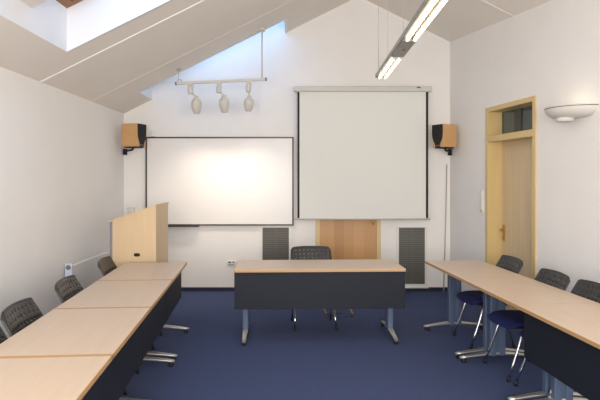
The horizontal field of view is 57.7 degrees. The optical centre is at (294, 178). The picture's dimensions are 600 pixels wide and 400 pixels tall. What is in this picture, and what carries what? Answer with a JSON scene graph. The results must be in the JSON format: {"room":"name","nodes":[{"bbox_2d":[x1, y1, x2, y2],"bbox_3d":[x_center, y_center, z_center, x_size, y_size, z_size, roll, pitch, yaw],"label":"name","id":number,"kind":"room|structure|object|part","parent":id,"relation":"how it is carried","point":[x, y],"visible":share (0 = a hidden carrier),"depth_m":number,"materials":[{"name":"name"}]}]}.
{"room":"seminar room","nodes":[
{"label":"seminar room","id":0,"kind":"room"},
{"bbox_2d":[0,67,123,338],"bbox_3d":[-2.590,0.310,3.215,0.200,2.640,9.430,0,0,0],"label":"wall","id":1,"kind":"structure","parent":0,"point":[62,157],"depth_m":5.51,"materials":[{"name":"paint"}]},
{"bbox_2d":[65,252,109,288],"bbox_3d":[-2.435,1.266,6.444,0.098,0.721,1.252,0,0,0],"label":"radiator","id":2,"kind":"object","parent":1,"relation":"attached to","point":[87,272],"visible":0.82,"depth_m":6.29,"materials":[{"name":"white metal"}]},
{"bbox_3d":[-2.425,1.222,6.385,0.060,0.535,1.070,0,0,0],"label":"heating panel","id":3,"kind":"part","parent":2,"relation":"part of","materials":[{"name":"white plastic"}]},
{"bbox_2d":[72,253,106,267],"bbox_3d":[-2.425,0.948,6.385,0.064,0.020,1.070,0,0,0],"label":"grille","id":4,"kind":"object","parent":2,"relation":"attached to","point":[97,257],"depth_m":6.37,"materials":[{"name":"white plastic"}]},
{"bbox_2d":[121,123,145,154],"bbox_3d":[-2.305,-0.555,7.669,0.454,0.415,0.333,0,0,18],"label":"loudspeaker","id":5,"kind":"object","parent":1,"relation":"attached to","point":[133,135],"visible":1,"depth_m":7.49,"materials":[{"name":"brown wood"}]},
{"bbox_2d":[138,123,145,144],"bbox_3d":[-2.116,-0.617,7.538,0.012,0.284,0.194,0,0,18],"label":"grille","id":6,"kind":"object","parent":5,"relation":"attached to","point":[141,127],"depth_m":7.52,"materials":[{"name":"black fabric"}]},
{"bbox_2d":[0,0,550,113],"bbox_3d":[0.606,-1.784,3.115,6.592,1.868,9.630,0,0,0],"label":"ceiling","id":7,"kind":"structure","parent":0,"point":[23,52],"depth_m":6.15,"materials":[{"name":"white paint"}]},
{"bbox_2d":[0,0,172,52],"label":"window","id":8,"kind":"structure","parent":7,"relation":"attached to","point":[67,25],"depth_m":4.96,"materials":[{"name":"white"}]},
{"bbox_3d":[-1.110,-2.065,4.633,1.940,1.030,0.665,0,0,0],"label":"frame","id":9,"kind":"part","parent":8,"relation":"part of","materials":[{"name":"brown wood"}]},
{"bbox_2d":[40,0,207,82],"bbox_3d":[-0.782,-1.799,5.340,3.416,1.718,0.045,0,0,0],"label":"trim","id":10,"kind":"structure","parent":7,"relation":"attached to","point":[202,1],"depth_m":5.33,"materials":[{"name":"white"}]},
{"bbox_2d":[91,0,293,101],"bbox_3d":[-0.782,-1.802,6.660,3.416,1.711,0.014,0,0,0],"label":"trim","id":11,"kind":"structure","parent":7,"relation":"attached to","point":[292,0],"depth_m":6.67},
{"bbox_2d":[140,20,286,98],"bbox_3d":[-1.110,-1.869,7.595,1.992,1.423,0.671,0,0,0],"label":"trim","id":12,"kind":"structure","parent":7,"relation":"attached to","point":[147,92],"depth_m":7.28,"materials":[{"name":"white"}]},
{"bbox_2d":[175,27,266,113],"bbox_3d":[-0.963,-1.409,7.116,1.195,1.122,0.148,0,0,0],"label":"track light","id":13,"kind":"object","parent":7,"relation":"hanging from","point":[196,104],"visible":1,"depth_m":7.07,"materials":[{"name":"grey paint"}]},
{"bbox_3d":[-0.963,-1.269,7.090,1.172,0.090,0.036,0,0,0],"label":"rail","id":14,"kind":"part","parent":13,"relation":"part of","materials":[{"name":"white metal"}]},
{"bbox_3d":[-0.429,-1.632,7.090,0.090,0.676,0.090,0,0,0],"label":"suspension rod","id":15,"kind":"part","parent":13,"relation":"part of","materials":[{"name":"grey paint"}]},
{"bbox_2d":[375,0,447,79],"bbox_3d":[0.947,-1.901,3.904,0.128,1.498,4.910,0,0,1],"label":"pendant lamp","id":16,"kind":"object","parent":7,"relation":"hanging from","point":[428,9],"visible":1,"depth_m":4.51,"materials":[{"name":"silver metal"}]},
{"bbox_3d":[0.975,-1.174,4.909,0.116,0.020,0.620,0,0,1],"label":"joint plate","id":17,"kind":"part","parent":16,"relation":"part of","materials":[{"name":"silver metal"}]},
{"bbox_2d":[480,0,512,16],"bbox_3d":[1.713,-2.260,6.250,1.574,0.795,0.020,0,0,0],"label":"trim","id":18,"kind":"structure","parent":7,"relation":"attached to","point":[480,0],"depth_m":6.24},
{"bbox_2d":[124,0,449,286],"bbox_3d":[-0.092,-0.564,8.030,5.196,4.388,0.200,0,0,0],"label":"wall","id":19,"kind":"structure","parent":0,"point":[339,46],"depth_m":7.93,"materials":[{"name":"paint"}]},
{"bbox_2d":[181,287,233,290],"bbox_3d":[-1.120,1.603,7.923,2.740,0.055,0.014,0,0,0],"label":"baseboard","id":20,"kind":"structure","parent":19,"relation":"attached to","point":[182,288],"depth_m":7.92,"materials":[{"name":"black"}]},
{"bbox_2d":[145,137,293,226],"bbox_3d":[-1.091,0.038,7.870,2.147,1.297,0.120,0,0,0],"label":"whiteboard","id":21,"kind":"object","parent":19,"relation":"attached to","point":[204,181],"visible":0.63,"depth_m":7.90,"materials":[{"name":"white ceramic"}]},
{"bbox_2d":[168,225,199,226],"bbox_3d":[-1.665,0.679,7.853,0.570,0.016,0.085,0,0,0],"label":"tray","id":22,"kind":"object","parent":21,"relation":"on","point":[168,225],"depth_m":7.87,"materials":[{"name":"grey metal"}]},
{"bbox_2d":[227,261,235,265],"bbox_3d":[-0.925,1.225,7.922,0.130,0.076,0.016,0,0,0],"label":"wall socket","id":23,"kind":"object","parent":19,"relation":"attached to","point":[229,263],"visible":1,"depth_m":7.92,"materials":[{"name":"white plastic"}]},
{"bbox_2d":[260,226,290,259],"bbox_3d":[-0.280,1.134,7.905,0.476,0.892,0.050,0,0,0],"label":"air vent","id":24,"kind":"object","parent":19,"relation":"in","point":[275,241],"visible":0.52,"depth_m":7.91,"materials":[{"name":"grey metal"}]},
{"bbox_2d":[316,220,380,259],"bbox_3d":[0.772,0.590,7.980,0.945,2.080,0.140,0,0,0],"label":"door","id":25,"kind":"structure","parent":19,"relation":"in","point":[346,239],"depth_m":7.94,"materials":[{"name":"brown wood"}]},
{"bbox_2d":[294,86,431,224],"bbox_3d":[0.970,-0.337,7.838,1.968,1.985,0.173,0,0,0],"label":"projection screen","id":26,"kind":"object","parent":19,"relation":"attached to","point":[362,151],"visible":1,"depth_m":7.80,"materials":[{"name":"white fabric"}]},
{"bbox_2d":[396,226,427,287],"bbox_3d":[1.696,1.134,7.905,0.468,0.892,0.050,0,0,0],"label":"air vent","id":27,"kind":"object","parent":19,"relation":"in","point":[411,241],"visible":0.94,"depth_m":7.91,"materials":[{"name":"grey metal"}]},
{"bbox_2d":[405,287,446,290],"bbox_3d":[1.770,1.603,7.923,0.951,0.055,0.014,0,0,0],"label":"baseboard","id":28,"kind":"structure","parent":19,"relation":"attached to","point":[428,288],"depth_m":7.92,"materials":[{"name":"black"}]},
{"bbox_2d":[432,124,455,154],"bbox_3d":[2.127,-0.548,7.672,0.429,0.415,0.282,0,0,-30],"label":"loudspeaker","id":29,"kind":"object","parent":19,"relation":"attached to","point":[443,135],"visible":1,"depth_m":7.52,"materials":[{"name":"brown wood"}]},
{"bbox_2d":[432,124,442,144],"bbox_3d":[1.967,-0.610,7.532,0.012,0.284,0.194,0,0,-30],"label":"grille","id":30,"kind":"object","parent":29,"relation":"attached to","point":[437,130],"depth_m":7.52,"materials":[{"name":"black fabric"}]},
{"bbox_2d":[443,165,446,290],"bbox_3d":[2.183,0.710,7.920,0.060,1.840,0.016,0,0,0],"label":"cable conduit","id":31,"kind":"object","parent":19,"relation":"attached to","point":[446,165],"visible":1,"depth_m":7.91,"materials":[{"name":"grey plastic"}]},
{"bbox_2d":[120,291,584,399],"bbox_3d":[0.655,1.680,3.215,6.890,0.100,10.030,0,0,0],"label":"floor","id":32,"kind":"structure","parent":0,"point":[358,360],"depth_m":4.98,"materials":[{"name":"blue carpet"}]},
{"bbox_2d":[0,327,7,343],"bbox_3d":[-1.482,1.208,2.957,0.563,0.848,0.500,0,0,-4],"label":"chair","id":33,"kind":"object","parent":32,"relation":"on","point":[3,337],"visible":0.08,"depth_m":3.15,"materials":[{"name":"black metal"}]},
{"bbox_2d":[0,297,42,336],"bbox_3d":[-1.507,1.208,3.467,0.563,0.848,0.500,0,0,-4],"label":"chair","id":34,"kind":"object","parent":32,"relation":"on","point":[15,317],"visible":0.36,"depth_m":3.45,"materials":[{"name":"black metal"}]},
{"bbox_2d":[0,355,111,399],"bbox_3d":[-1.212,1.260,2.220,0.714,0.740,1.030,0,0,-4],"label":"conference table","id":35,"kind":"object","parent":32,"relation":"on","point":[45,377],"visible":1,"depth_m":2.47,"materials":[{"name":"brown wood"}]},
{"bbox_3d":[-0.955,1.093,2.240,0.018,0.351,1.022,0,0,-4],"label":"modesty panel","id":36,"kind":"part","parent":35,"relation":"part of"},
{"bbox_2d":[0,307,150,399],"bbox_3d":[-1.290,1.260,3.250,0.714,0.740,1.030,0,0,-4],"label":"conference table","id":37,"kind":"object","parent":32,"relation":"on","point":[116,332],"visible":0.65,"depth_m":3.17,"materials":[{"name":"brown wood"}]},
{"bbox_3d":[-1.032,1.093,3.270,0.018,0.351,1.022,0,0,-4],"label":"modesty panel","id":38,"kind":"part","parent":37,"relation":"part of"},
{"bbox_2d":[55,275,139,394],"bbox_3d":[-1.567,1.208,4.327,0.563,0.848,0.500,0,0,-4],"label":"chair","id":39,"kind":"object","parent":32,"relation":"on","point":[67,287],"visible":0.33,"depth_m":4.32,"materials":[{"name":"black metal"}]},
{"bbox_3d":[-1.772,0.931,4.311,0.146,0.278,0.480,0,0,-4],"label":"backrest","id":40,"kind":"part","parent":39,"relation":"part of","materials":[{"name":"grey plastic"}]},
{"bbox_2d":[54,280,174,399],"bbox_3d":[-1.368,1.260,4.280,0.714,0.740,1.030,0,0,-4],"label":"conference table","id":41,"kind":"object","parent":32,"relation":"on","point":[114,293],"visible":0.44,"depth_m":4.20,"materials":[{"name":"brown wood"}]},
{"bbox_3d":[-1.110,1.093,4.300,0.018,0.351,1.022,0,0,-4],"label":"modesty panel","id":42,"kind":"part","parent":41,"relation":"part of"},
{"bbox_2d":[98,256,161,349],"bbox_3d":[-1.642,1.208,5.427,0.563,0.848,0.500,0,0,-4],"label":"chair","id":43,"kind":"object","parent":32,"relation":"on","point":[106,265],"visible":0.27,"depth_m":5.43,"materials":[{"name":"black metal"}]},
{"bbox_3d":[-1.847,0.931,5.411,0.146,0.278,0.480,0,0,-4],"label":"backrest","id":44,"kind":"part","parent":43,"relation":"part of","materials":[{"name":"grey plastic"}]},
{"bbox_2d":[108,202,168,267],"bbox_3d":[-1.788,0.954,6.285,0.533,1.352,0.594,0,0,0],"label":"lectern","id":45,"kind":"object","parent":32,"relation":"on","point":[141,235],"visible":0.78,"depth_m":6.00,"materials":[{"name":"brown wood"}]},
{"bbox_3d":[-2.027,1.012,6.285,0.035,1.075,0.550,0,0,0],"label":"door panel","id":46,"kind":"part","parent":45,"relation":"part of","materials":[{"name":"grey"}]},
{"bbox_3d":[-1.770,0.963,6.011,0.480,1.335,0.022,0,0,0],"label":"panel","id":47,"kind":"part","parent":45,"relation":"part of","materials":[{"name":"brown wood"}]},
{"bbox_3d":[-1.540,0.963,6.285,0.020,1.335,0.526,0,0,0],"label":"panel","id":48,"kind":"part","parent":45,"relation":"part of","materials":[{"name":"brown wood"}]},
{"bbox_2d":[97,262,188,360],"bbox_3d":[-1.446,1.260,5.310,0.714,0.740,1.030,0,0,-4],"label":"conference table","id":49,"kind":"object","parent":32,"relation":"on","point":[139,270],"visible":0.43,"depth_m":5.24,"materials":[{"name":"brown wood"}]},
{"bbox_3d":[-1.188,1.093,5.330,0.018,0.351,1.022,0,0,-4],"label":"modesty panel","id":50,"kind":"part","parent":49,"relation":"part of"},
{"bbox_2d":[290,246,337,330],"bbox_3d":[0.202,1.208,6.127,0.500,0.848,0.563,0,0,-4],"label":"chair","id":51,"kind":"object","parent":32,"relation":"on","point":[298,252],"visible":0.3,"depth_m":6.34,"materials":[{"name":"black plastic"}]},
{"bbox_3d":[0.009,1.416,5.944,0.042,0.396,0.215,0,0,13],"label":"leg","id":52,"kind":"part","parent":51,"relation":"part of","materials":[{"name":"silver metal"}]},
{"bbox_3d":[0.186,0.931,6.332,0.480,0.278,0.146,0,0,-4],"label":"backrest","id":53,"kind":"part","parent":51,"relation":"part of","materials":[{"name":"grey plastic"}]},
{"bbox_3d":[0.419,1.416,5.976,0.042,0.396,0.215,0,0,-21],"label":"leg","id":54,"kind":"part","parent":51,"relation":"part of","materials":[{"name":"silver metal"}]},
{"bbox_2d":[234,259,405,345],"bbox_3d":[0.238,1.260,5.692,1.700,0.740,0.714,0,0,-2],"label":"desk","id":55,"kind":"object","parent":32,"relation":"on","point":[346,283],"visible":1,"depth_m":5.39,"materials":[{"name":"brown wood"}]},
{"bbox_3d":[-0.511,1.260,5.666,0.060,0.630,0.140,0,0,-2],"label":"leg","id":56,"kind":"part","parent":55,"relation":"part of","materials":[{"name":"blue metal"}]},
{"bbox_3d":[0.248,1.101,5.394,1.692,0.368,0.018,0,0,-2],"label":"modesty panel","id":57,"kind":"part","parent":55,"relation":"part of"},
{"bbox_3d":[0.988,1.260,5.718,0.060,0.630,0.140,0,0,-2],"label":"leg","id":58,"kind":"part","parent":55,"relation":"part of","materials":[{"name":"blue metal"}]},
{"bbox_2d":[324,309,353,316],"bbox_3d":[0.518,1.577,6.420,0.358,0.099,0.018,0,0,0],"label":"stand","id":59,"kind":"object","parent":32,"relation":"on","point":[324,309],"visible":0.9,"depth_m":6.42,"materials":[{"name":"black metal"}]},
{"bbox_2d":[423,260,524,358],"bbox_3d":[1.760,1.260,5.438,0.680,0.740,1.030,0,0,-4],"label":"conference table","id":60,"kind":"object","parent":32,"relation":"on","point":[455,270],"visible":0.73,"depth_m":5.48,"materials":[{"name":"brown wood"}]},
{"bbox_3d":[1.725,1.260,5.897,0.140,0.630,0.060,0,0,-4],"label":"leg","id":61,"kind":"part","parent":60,"relation":"part of","materials":[{"name":"blue metal"}]},
{"bbox_3d":[1.795,1.260,4.980,0.140,0.630,0.060,0,0,-4],"label":"leg","id":62,"kind":"part","parent":60,"relation":"part of","materials":[{"name":"blue metal"}]},
{"bbox_2d":[452,255,522,348],"bbox_3d":[1.937,1.208,5.473,0.563,0.848,0.500,0,0,-4],"label":"chair","id":63,"kind":"object","parent":32,"relation":"on","point":[510,263],"visible":0.41,"depth_m":5.43,"materials":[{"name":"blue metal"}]},
{"bbox_3d":[1.754,1.416,5.666,0.215,0.396,0.042,0,0,13],"label":"leg","id":64,"kind":"part","parent":63,"relation":"part of","materials":[{"name":"silver metal"}]},
{"bbox_3d":[1.895,1.185,5.470,0.470,0.070,0.500,0,0,-4],"label":"seat","id":65,"kind":"part","parent":63,"relation":"part of","materials":[{"name":"blue fabric"}]},
{"bbox_3d":[1.786,1.416,5.255,0.215,0.396,0.042,0,0,-21],"label":"leg","id":66,"kind":"part","parent":63,"relation":"part of","materials":[{"name":"silver metal"}]},
{"bbox_3d":[2.142,0.931,5.489,0.146,0.278,0.480,0,0,-4],"label":"backrest","id":67,"kind":"part","parent":63,"relation":"part of","materials":[{"name":"grey plastic"}]},
{"bbox_3d":[2.026,1.415,5.275,0.193,0.395,0.037,0,0,15],"label":"leg","id":68,"kind":"part","parent":63,"relation":"part of","materials":[{"name":"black metal"}]},
{"bbox_2d":[483,268,569,381],"bbox_3d":[1.962,1.208,4.623,0.563,0.848,0.500,0,0,-4],"label":"chair","id":69,"kind":"object","parent":32,"relation":"on","point":[508,319],"visible":0.41,"depth_m":4.60,"materials":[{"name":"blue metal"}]},
{"bbox_3d":[1.780,1.416,4.816,0.215,0.396,0.042,0,0,13],"label":"leg","id":70,"kind":"part","parent":69,"relation":"part of","materials":[{"name":"silver metal"}]},
{"bbox_3d":[1.920,1.185,4.620,0.470,0.070,0.500,0,0,-4],"label":"seat","id":71,"kind":"part","parent":69,"relation":"part of","materials":[{"name":"blue fabric"}]},
{"bbox_3d":[1.810,1.416,4.405,0.215,0.396,0.042,0,0,-21],"label":"leg","id":72,"kind":"part","parent":69,"relation":"part of","materials":[{"name":"silver metal"}]},
{"bbox_3d":[2.167,0.931,4.639,0.146,0.278,0.480,0,0,-4],"label":"backrest","id":73,"kind":"part","parent":69,"relation":"part of","materials":[{"name":"grey plastic"}]},
{"bbox_2d":[459,277,596,399],"bbox_3d":[1.838,1.260,4.411,0.680,0.740,1.030,0,0,-4],"label":"conference table","id":74,"kind":"object","parent":32,"relation":"on","point":[512,291],"visible":0.5,"depth_m":4.43,"materials":[{"name":"brown wood"}]},
{"bbox_3d":[1.803,1.260,4.869,0.140,0.630,0.060,0,0,-4],"label":"leg","id":75,"kind":"part","parent":74,"relation":"part of","materials":[{"name":"blue metal"}]},
{"bbox_3d":[1.872,1.260,3.952,0.140,0.630,0.060,0,0,-4],"label":"leg","id":76,"kind":"part","parent":74,"relation":"part of","materials":[{"name":"blue metal"}]},
{"bbox_2d":[514,279,599,397],"bbox_3d":[2.022,1.208,4.093,0.563,0.848,0.500,0,0,-4],"label":"chair","id":77,"kind":"object","parent":32,"relation":"on","point":[590,290],"visible":0.27,"depth_m":4.22,"materials":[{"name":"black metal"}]},
{"bbox_3d":[1.980,1.185,4.090,0.470,0.070,0.500,0,0,-4],"label":"seat","id":78,"kind":"part","parent":77,"relation":"part of","materials":[{"name":"blue fabric"}]},
{"bbox_3d":[1.839,1.416,4.286,0.215,0.396,0.042,0,0,13],"label":"leg","id":79,"kind":"part","parent":77,"relation":"part of","materials":[{"name":"silver metal"}]},
{"bbox_3d":[2.227,0.931,4.109,0.146,0.278,0.480,0,0,-4],"label":"backrest","id":80,"kind":"part","parent":77,"relation":"part of","materials":[{"name":"grey plastic"}]},
{"bbox_2d":[516,303,599,399],"bbox_3d":[1.915,1.260,3.383,0.679,0.740,1.030,0,0,-4],"label":"conference table","id":81,"kind":"object","parent":32,"relation":"on","point":[561,339],"visible":1,"depth_m":3.46,"materials":[{"name":"brown wood"}]},
{"bbox_3d":[1.881,1.260,3.842,0.140,0.630,0.060,0,0,-4],"label":"leg","id":82,"kind":"part","parent":81,"relation":"part of","materials":[{"name":"blue metal"}]},
{"bbox_2d":[450,0,599,291],"bbox_3d":[3.144,-0.215,3.294,0.400,3.690,9.633,0,0,-8],"label":"wall","id":83,"kind":"structure","parent":0,"point":[550,51],"depth_m":5.68,"materials":[{"name":"paint"}]},
{"bbox_2d":[479,190,483,212],"bbox_3d":[2.386,0.285,6.978,0.022,0.290,0.080,0,0,-8],"label":"strip","id":84,"kind":"object","parent":83,"relation":"attached to","point":[481,193],"visible":1,"depth_m":6.95,"materials":[{"name":"white plastic"}]},
{"bbox_2d":[485,95,536,309],"bbox_3d":[2.791,0.255,6.379,0.635,2.750,1.482,0,0,-8],"label":"door","id":85,"kind":"structure","parent":83,"relation":"in","point":[510,158],"depth_m":6.62,"materials":[{"name":"brown wood"}]},
{"bbox_3d":[2.574,0.670,6.742,0.070,0.200,0.137,0,0,0],"label":"handle","id":86,"kind":"part","parent":85,"relation":"part of","materials":[{"name":"gold metal"}]},
{"bbox_2d":[544,103,597,122],"bbox_3d":[2.526,-0.609,5.129,0.286,0.142,0.573,0,0,-8],"label":"wall lamp","id":87,"kind":"object","parent":83,"relation":"attached to","point":[563,113],"depth_m":4.98,"materials":[{"name":"white"}]}
]}

